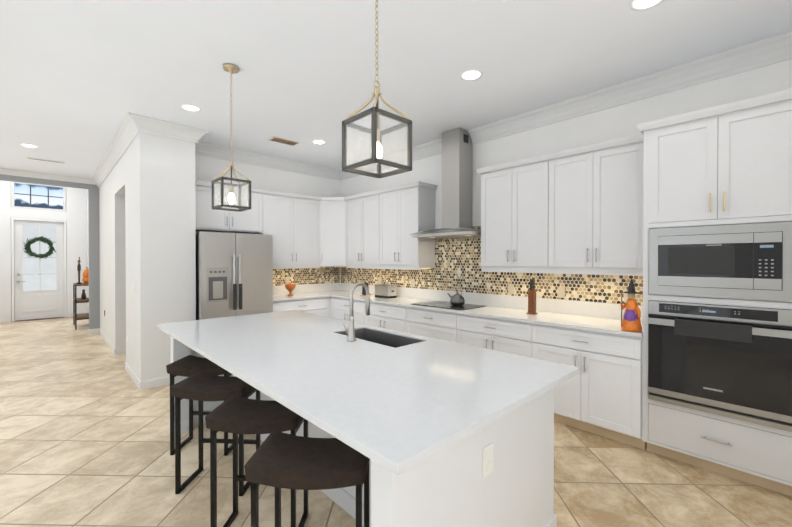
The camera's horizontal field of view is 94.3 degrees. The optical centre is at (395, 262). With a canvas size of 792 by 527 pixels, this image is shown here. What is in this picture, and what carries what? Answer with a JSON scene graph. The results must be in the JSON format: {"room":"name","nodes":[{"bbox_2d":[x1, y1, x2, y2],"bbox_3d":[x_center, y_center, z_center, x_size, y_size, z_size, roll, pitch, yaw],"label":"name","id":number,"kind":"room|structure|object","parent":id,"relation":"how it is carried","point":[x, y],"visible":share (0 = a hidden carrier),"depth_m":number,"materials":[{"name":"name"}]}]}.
{"room":"kitchen","nodes":[
{"label":"kitchen","id":0,"kind":"room"},
{"bbox_2d":[0,180,86,322],"bbox_3d":[-9.104,-0.431,8.975,2.770,3.700,0.200,0,1,-44],"label":"wall","id":1,"kind":"structure","parent":0,"point":[74,215],"depth_m":9.45,"materials":[{"name":"white paint"}]},
{"bbox_2d":[11,181,65,211],"bbox_3d":[-8.894,-1.632,9.167,0.980,0.656,0.180,0,1,-44],"label":"transom window","id":2,"kind":"structure","parent":1,"relation":"in","point":[36,196],"depth_m":9.14,"materials":[{"name":"glass"}]},
{"bbox_2d":[11,217,66,321],"bbox_3d":[-8.878,0.169,9.162,0.980,2.496,0.235,0,1,-44],"label":"front door","id":3,"kind":"structure","parent":1,"relation":"in","point":[39,288],"depth_m":9.15,"materials":[{"name":"white wood"}]},
{"bbox_2d":[23,236,55,258],"bbox_3d":[-8.825,-0.370,9.104,0.610,0.598,0.111,0,1,-44],"label":"wreath","id":4,"kind":"object","parent":3,"relation":"hanging from","point":[27,245],"visible":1,"depth_m":9.09,"materials":[{"name":"green plant"}]},
{"bbox_2d":[0,174,99,328],"bbox_3d":[-6.883,-0.416,6.637,2.370,3.700,0.150,0,1,-44],"label":"wall","id":5,"kind":"structure","parent":0,"point":[94,257],"depth_m":7.33,"materials":[{"name":"grey paint"}]},
{"bbox_2d":[0,168,91,183],"bbox_3d":[-6.856,-1.596,6.499,2.230,0.095,0.076,0,1,-44],"label":"crown molding","id":6,"kind":"structure","parent":5,"relation":"attached to","point":[2,171],"depth_m":6.81,"materials":[{"name":"white wood"}]},
{"bbox_2d":[87,132,158,380],"bbox_3d":[-5.462,-0.418,7.014,0.210,3.700,7.660,0,1,-44],"label":"wall","id":7,"kind":"structure","parent":0,"point":[147,234],"depth_m":4.51,"materials":[{"name":"paint"}]},
{"bbox_2d":[98,328,115,354],"bbox_3d":[-5.173,1.384,6.559,0.014,0.099,2.334,0,1,-44],"label":"baseboard","id":8,"kind":"structure","parent":7,"relation":"attached to","point":[113,349],"depth_m":6.36,"materials":[{"name":"white wood"}]},
{"bbox_2d":[92,112,139,187],"bbox_3d":[-4.438,-1.562,5.688,0.122,0.154,4.582,0,1,-44],"label":"crown molding","id":9,"kind":"structure","parent":7,"relation":"attached to","point":[129,129],"depth_m":4.92,"materials":[{"name":"white wood"}]},
{"bbox_2d":[104,282,133,345],"bbox_3d":[-4.279,0.666,5.617,0.009,0.865,3.205,0,1,-44],"label":"switch plates","id":10,"kind":"object","parent":7,"relation":"attached to","point":[126,337],"visible":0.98,"depth_m":4.84,"materials":[{"name":"plastic"}]},
{"bbox_2d":[125,362,139,389],"bbox_3d":[-3.272,1.397,4.558,0.014,0.099,1.094,0,1,-44],"label":"baseboard","id":11,"kind":"structure","parent":7,"relation":"attached to","point":[133,376],"depth_m":4.50,"materials":[{"name":"white wood"}]},
{"bbox_2d":[140,115,211,145],"bbox_3d":[-2.604,-1.553,4.355,0.682,0.154,0.122,0,1,-44],"label":"crown molding","id":12,"kind":"structure","parent":7,"relation":"attached to","point":[148,125],"depth_m":4.32,"materials":[{"name":"white wood"}]},
{"bbox_2d":[159,136,195,377],"bbox_3d":[-2.810,-0.093,4.639,0.360,3.080,0.560,0,1,-44],"label":"wall","id":13,"kind":"structure","parent":0,"point":[177,224],"depth_m":4.41,"materials":[{"name":"paint"}]},
{"bbox_2d":[140,376,169,389],"bbox_3d":[-2.689,1.398,4.368,0.570,0.099,0.014,0,1,-44],"label":"baseboard","id":14,"kind":"structure","parent":13,"relation":"attached to","point":[151,383],"depth_m":4.26,"materials":[{"name":"white wood"}]},
{"bbox_2d":[195,146,207,153],"bbox_3d":[-2.594,-1.556,4.752,0.122,0.154,0.420,0,1,-44],"label":"crown molding","id":15,"kind":"structure","parent":13,"relation":"attached to","point":[197,148],"depth_m":5.05,"materials":[{"name":"white wood"}]},
{"bbox_2d":[195,155,340,285],"bbox_3d":[-2.148,-0.100,5.792,2.930,3.080,0.200,0,1,-44],"label":"wall","id":16,"kind":"structure","parent":0,"point":[208,169],"depth_m":5.79,"materials":[{"name":"paint"}]},
{"bbox_2d":[195,182,258,233],"bbox_3d":[-2.405,-0.719,5.162,0.945,0.575,0.346,0,1,-44],"label":"upper cabinet","id":17,"kind":"object","parent":16,"relation":"attached to","point":[207,219],"depth_m":4.99,"materials":[{"name":"white wood"}]},
{"bbox_2d":[195,145,339,179],"bbox_3d":[-1.957,-1.562,5.742,2.410,0.154,0.122,0,1,-44],"label":"crown molding","id":18,"kind":"structure","parent":16,"relation":"attached to","point":[214,151],"depth_m":5.71,"materials":[{"name":"white wood"}]},
{"bbox_2d":[259,189,290,268],"bbox_3d":[-1.873,-0.495,5.645,0.609,1.131,0.382,0,1,-44],"label":"upper cabinet","id":19,"kind":"object","parent":16,"relation":"attached to","point":[274,210],"depth_m":5.53,"materials":[{"name":"white wood"}]},
{"bbox_2d":[291,194,318,265],"bbox_3d":[-1.527,-0.498,5.974,0.580,1.131,0.382,0,1,-44],"label":"upper cabinet","id":20,"kind":"object","parent":16,"relation":"attached to","point":[304,212],"depth_m":5.84,"materials":[{"name":"white wood"}]},
{"bbox_2d":[273,266,339,285],"bbox_3d":[-1.604,0.220,6.156,1.581,0.302,0.023,0,1,-44],"label":"backsplash","id":21,"kind":"structure","parent":16,"relation":"attached to","point":[324,274],"depth_m":6.24,"materials":[{"name":"tile"}]},
{"bbox_2d":[273,282,340,293],"bbox_3d":[-1.595,0.445,6.166,1.612,0.144,0.018,0,1,-44],"label":"backsplash","id":22,"kind":"structure","parent":16,"relation":"attached to","point":[312,288],"depth_m":6.25,"materials":[{"name":"white stone"}]},
{"bbox_2d":[0,317,791,526],"bbox_3d":[-3.217,1.474,5.062,5.900,0.060,14.000,0,1,-44],"label":"floor","id":23,"kind":"structure","parent":0,"point":[84,433],"depth_m":2.56,"materials":[{"name":"tile"}]},
{"bbox_2d":[73,283,88,329],"bbox_3d":[-6.946,0.950,8.171,0.320,0.950,0.750,0,1,-44],"label":"console table","id":24,"kind":"object","parent":23,"relation":"on","point":[76,316],"visible":0.58,"depth_m":7.93,"materials":[{"name":"wood"}]},
{"bbox_2d":[77,257,88,298],"bbox_3d":[-6.897,0.348,8.127,0.254,0.932,0.330,0,1,-44],"label":"figurine","id":25,"kind":"object","parent":24,"relation":"on","point":[85,279],"visible":0.9,"depth_m":8.07,"materials":[{"name":"ceramic"}]},
{"bbox_2d":[166,355,238,455],"bbox_3d":[-1.490,1.111,2.908,0.470,0.693,0.300,0,0,1],"label":"stool","id":26,"kind":"object","parent":23,"relation":"on","point":[188,365],"visible":0.52,"depth_m":2.78,"materials":[{"name":"fabric"}]},
{"bbox_2d":[170,372,259,495],"bbox_3d":[-1.169,1.115,2.440,0.470,0.693,0.300,0,0,3],"label":"stool","id":27,"kind":"object","parent":23,"relation":"on","point":[200,387],"visible":0.79,"depth_m":2.32,"materials":[{"name":"fabric"}]},
{"bbox_2d":[196,231,272,319],"bbox_3d":[-2.257,0.526,5.015,0.921,1.813,0.757,0,1,-44],"label":"fridge","id":28,"kind":"object","parent":23,"relation":"on","point":[234,274],"visible":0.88,"depth_m":4.72,"materials":[{"name":"metal"}]},
{"bbox_2d":[205,395,307,526],"bbox_3d":[-0.728,1.117,2.004,0.470,0.693,0.300,0,0,1],"label":"stool","id":29,"kind":"object","parent":23,"relation":"on","point":[235,415],"visible":0.85,"depth_m":1.88,"materials":[{"name":"fabric"}]},
{"bbox_2d":[273,302,328,316],"bbox_3d":[-1.603,0.997,5.748,1.010,0.885,0.617,0,1,-44],"label":"base cabinet","id":30,"kind":"object","parent":23,"relation":"on","point":[277,307],"depth_m":5.43,"materials":[{"name":"wood"}]},
{"bbox_2d":[244,430,369,526],"bbox_3d":[-0.343,1.120,1.556,0.470,0.693,0.300,0,0,2],"label":"stool","id":31,"kind":"object","parent":23,"relation":"on","point":[278,460],"visible":0.88,"depth_m":1.44,"materials":[{"name":"fabric"}]},
{"bbox_2d":[333,314,368,324],"bbox_3d":[-0.484,0.997,5.723,0.617,0.885,0.876,0,1,-44],"label":"base cabinet","id":32,"kind":"object","parent":23,"relation":"on","point":[339,316],"depth_m":5.40,"materials":[{"name":"wood"}]},
{"bbox_2d":[168,334,556,526],"bbox_3d":[-0.530,1.015,2.578,1.258,0.890,2.824,0,1,-44],"label":"kitchen island","id":33,"kind":"object","parent":23,"relation":"on","point":[502,475],"depth_m":1.57,"materials":[{"name":"wood"}]},
{"bbox_2d":[157,310,579,477],"bbox_3d":[-0.562,0.555,2.544,1.310,0.030,3.020,0,1,-44],"label":"island countertop","id":34,"kind":"structure","parent":33,"relation":"on","point":[398,407],"depth_m":1.74,"materials":[{"name":"white stone"}]},
{"bbox_2d":[342,282,369,340],"bbox_3d":[-0.279,0.339,2.600,0.195,0.399,0.117,0,1,-44],"label":"faucet","id":35,"kind":"object","parent":34,"relation":"on","point":[350,331],"visible":1,"depth_m":2.53,"materials":[{"name":"silver metal"}]},
{"bbox_2d":[341,330,416,345],"bbox_3d":[-0.132,0.654,2.691,0.311,0.210,0.696,0,1,-44],"label":"sink","id":36,"kind":"object","parent":34,"relation":"in","point":[393,339],"depth_m":2.88,"materials":[{"name":"grey metal"}]},
{"bbox_2d":[369,322,404,331],"bbox_3d":[0.039,1.001,5.173,0.617,0.885,0.881,0,1,-44],"label":"base cabinet","id":37,"kind":"object","parent":23,"relation":"on","point":[379,324],"depth_m":4.89,"materials":[{"name":"wood"}]},
{"bbox_2d":[405,326,460,342],"bbox_3d":[0.617,1.004,4.563,0.617,0.885,0.920,0,1,-44],"label":"base cabinet","id":38,"kind":"object","parent":23,"relation":"on","point":[428,333],"depth_m":4.32,"materials":[{"name":"wood"}]},
{"bbox_2d":[461,338,536,358],"bbox_3d":[1.213,1.008,3.936,0.617,0.885,0.930,0,1,-44],"label":"base cabinet","id":39,"kind":"object","parent":23,"relation":"on","point":[468,341],"depth_m":3.67,"materials":[{"name":"wood"}]},
{"bbox_2d":[537,334,646,449],"bbox_3d":[1.774,1.012,3.346,0.617,0.885,0.937,0,1,-44],"label":"base cabinet","id":40,"kind":"object","parent":23,"relation":"on","point":[601,394],"depth_m":2.98,"materials":[{"name":"wood"}]},
{"bbox_2d":[273,290,642,361],"bbox_3d":[0.067,0.543,4.417,1.612,0.030,4.844,0,1,-44],"label":"countertop","id":41,"kind":"structure","parent":40,"relation":"on","point":[581,336],"depth_m":3.75,"materials":[{"name":"white stone"}]},
{"bbox_2d":[285,282,295,295],"bbox_3d":[-1.644,0.413,5.722,0.170,0.210,0.167,0,1,-44],"label":"decorative bowl","id":42,"kind":"object","parent":41,"relation":"on","point":[290,287],"visible":1,"depth_m":5.68,"materials":[{"name":"orange ceramic"}]},
{"bbox_2d":[360,282,370,295],"bbox_3d":[-0.477,0.413,5.728,0.170,0.210,0.170,0,1,-44],"label":"coffee grinder","id":43,"kind":"object","parent":41,"relation":"on","point":[364,291],"visible":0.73,"depth_m":5.69,"materials":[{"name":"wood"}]},
{"bbox_2d":[375,284,395,297],"bbox_3d":[-0.150,0.426,5.471,0.166,0.188,0.328,0,1,-44],"label":"toaster","id":44,"kind":"object","parent":41,"relation":"on","point":[385,291],"visible":1,"depth_m":5.39,"materials":[{"name":"metal"}]},
{"bbox_2d":[411,301,485,309],"bbox_3d":[0.631,0.522,4.505,0.480,0.010,0.780,0,1,-44],"label":"cooktop","id":45,"kind":"object","parent":41,"relation":"in","point":[443,304],"visible":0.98,"depth_m":4.42,"materials":[{"name":"black glass"}]},
{"bbox_2d":[447,287,464,305],"bbox_3d":[0.720,0.407,4.468,0.176,0.221,0.240,0,1,-44],"label":"kettle","id":46,"kind":"object","parent":45,"relation":"on","point":[456,299],"visible":1,"depth_m":4.39,"materials":[{"name":"metal"}]},
{"bbox_2d":[526,277,537,314],"bbox_3d":[1.405,0.341,3.791,0.090,0.380,0.080,0,1,-44],"label":"knife block","id":47,"kind":"object","parent":41,"relation":"on","point":[531,300],"visible":0.98,"depth_m":3.77,"materials":[{"name":"brown wood"}]},
{"bbox_2d":[620,279,641,331],"bbox_3d":[1.857,0.334,2.894,0.144,0.404,0.144,0,1,-44],"label":"figurine","id":48,"kind":"object","parent":41,"relation":"on","point":[630,321],"visible":1,"depth_m":2.86,"materials":[{"name":"orange ceramic"}]},
{"bbox_2d":[636,89,791,496],"bbox_3d":[2.357,0.208,2.652,0.720,2.502,0.940,0,1,-44],"label":"tall cabinet","id":49,"kind":"object","parent":23,"relation":"on","point":[717,294],"visible":1,"depth_m":2.45,"materials":[{"name":"wood"}]},
{"bbox_2d":[0,0,791,178],"bbox_3d":[-3.217,-1.976,5.040,5.900,0.680,14.000,0,1,-44],"label":"ceiling","id":50,"kind":"structure","parent":0,"point":[80,80],"depth_m":2.97,"materials":[{"name":"paint"}]},
{"bbox_2d":[20,144,38,147],"bbox_3d":[-5.145,-1.635,5.155,0.210,0.006,0.210,0,1,-44],"label":"recessed light","id":51,"kind":"object","parent":50,"relation":"in","point":[30,145],"visible":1,"depth_m":5.14,"materials":[{"name":"white"}]},
{"bbox_2d":[27,157,64,163],"bbox_3d":[-5.607,-1.634,5.889,0.440,0.014,0.080,0,1,-44],"label":"air vent slot","id":52,"kind":"object","parent":50,"relation":"attached to","point":[45,160],"visible":1,"depth_m":5.88,"materials":[{"name":"metal"}]},
{"bbox_2d":[180,104,200,111],"bbox_3d":[-2.165,-1.627,3.877,0.210,0.006,0.210,0,1,-44],"label":"recessed light","id":53,"kind":"object","parent":50,"relation":"in","point":[189,107],"visible":1,"depth_m":3.86,"materials":[{"name":"white plastic"}]},
{"bbox_2d":[212,63,250,211],"bbox_3d":[-1.372,-1.032,3.061,0.237,1.178,0.237,0,1,-44],"label":"pendant light","id":54,"kind":"object","parent":50,"relation":"hanging from","point":[231,69],"visible":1,"depth_m":3.05,"materials":[{"name":"metal"}]},
{"bbox_2d":[268,136,298,145],"bbox_3d":[-1.508,-1.627,4.942,0.360,0.014,0.160,0,1,-44],"label":"ceiling vent","id":55,"kind":"object","parent":50,"relation":"in","point":[282,140],"visible":0.98,"depth_m":4.92,"materials":[{"name":"metal"}]},
{"bbox_2d":[312,140,325,143],"bbox_3d":[-1.047,-1.634,4.994,0.210,0.006,0.210,0,1,-44],"label":"recessed light","id":56,"kind":"object","parent":50,"relation":"in","point":[318,141],"visible":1,"depth_m":4.97,"materials":[{"name":"white plastic"}]},
{"bbox_2d":[342,0,411,178],"bbox_3d":[-0.090,-1.024,1.741,0.237,1.178,0.237,0,1,-44],"label":"pendant light","id":57,"kind":"object","parent":50,"relation":"hanging from","point":[376,138],"visible":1,"depth_m":1.73,"materials":[{"name":"metal"}]},
{"bbox_2d":[460,69,482,80],"bbox_3d":[0.654,-1.623,3.189,0.210,0.006,0.210,0,1,-44],"label":"recessed light","id":58,"kind":"object","parent":50,"relation":"in","point":[471,75],"visible":1,"depth_m":3.19,"materials":[{"name":"white"}]},
{"bbox_2d":[468,30,791,144],"bbox_3d":[2.173,-1.546,3.274,0.122,0.154,3.610,0,1,-44],"label":"crown molding","id":59,"kind":"structure","parent":50,"relation":"attached to","point":[760,53],"depth_m":3.20,"materials":[{"name":"white wood"}]},
{"bbox_2d":[629,0,663,10],"bbox_3d":[1.557,-1.617,2.268,0.210,0.006,0.210,0,1,-44],"label":"recessed light","id":60,"kind":"object","parent":50,"relation":"in","point":[638,5],"visible":1,"depth_m":2.30,"materials":[{"name":"white plastic"}]},
{"bbox_2d":[341,283,642,321],"bbox_3d":[0.650,0.452,4.959,0.019,0.144,4.828,0,1,-44],"label":"backsplash","id":61,"kind":"structure","parent":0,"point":[555,306],"depth_m":4.16,"materials":[{"name":"white stone"}]},
{"bbox_2d":[340,59,791,305],"bbox_3d":[1.294,-0.092,4.441,0.200,3.080,6.900,0,1,-44],"label":"wall","id":62,"kind":"structure","parent":0,"point":[616,122],"depth_m":3.65,"materials":[{"name":"paint"}]},
{"bbox_2d":[319,196,346,265],"bbox_3d":[-1.029,-0.499,6.236,0.687,1.131,0.686,0,1,-44],"label":"upper cabinet","id":63,"kind":"object","parent":62,"relation":"attached to","point":[332,210],"depth_m":6.03,"materials":[{"name":"white wood"}]},
{"bbox_2d":[347,190,378,268],"bbox_3d":[-0.418,-0.497,5.814,0.383,1.131,0.952,0,1,-44],"label":"upper cabinet","id":64,"kind":"object","parent":62,"relation":"attached to","point":[362,213],"depth_m":5.67,"materials":[{"name":"white wood"}]},
{"bbox_2d":[336,138,441,180],"bbox_3d":[-0.162,-1.562,5.731,0.122,0.154,2.610,0,1,-44],"label":"crown molding","id":65,"kind":"structure","parent":62,"relation":"attached to","point":[432,148],"depth_m":5.28,"materials":[{"name":"white wood"}]},
{"bbox_2d":[379,182,434,269],"bbox_3d":[0.116,-0.493,5.251,0.383,1.131,0.841,0,1,-44],"label":"upper cabinet","id":66,"kind":"object","parent":62,"relation":"attached to","point":[402,213],"depth_m":5.03,"materials":[{"name":"white wood"}]},
{"bbox_2d":[409,127,480,238],"bbox_3d":[0.680,-0.973,4.542,0.520,1.316,0.940,0,1,-44],"label":"range hood","id":67,"kind":"object","parent":62,"relation":"attached to","point":[456,182],"visible":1,"depth_m":4.52,"materials":[{"name":"metal"}]},
{"bbox_2d":[341,226,642,305],"bbox_3d":[0.643,-0.038,4.963,0.023,0.834,4.845,0,1,-44],"label":"backsplash","id":68,"kind":"structure","parent":62,"relation":"attached to","point":[457,262],"depth_m":4.56,"materials":[{"name":"tile"}]},
{"bbox_2d":[479,152,554,273],"bbox_3d":[1.365,-0.485,3.962,0.347,1.131,0.830,0,1,-44],"label":"upper cabinet","id":69,"kind":"object","parent":62,"relation":"attached to","point":[518,203],"depth_m":3.81,"materials":[{"name":"white wood"}]},
{"bbox_2d":[555,134,643,273],"bbox_3d":[1.881,-0.481,3.419,0.347,1.131,0.908,0,1,-44],"label":"upper cabinet","id":70,"kind":"object","parent":62,"relation":"attached to","point":[580,214],"depth_m":3.25,"materials":[{"name":"white wood"}]}
]}

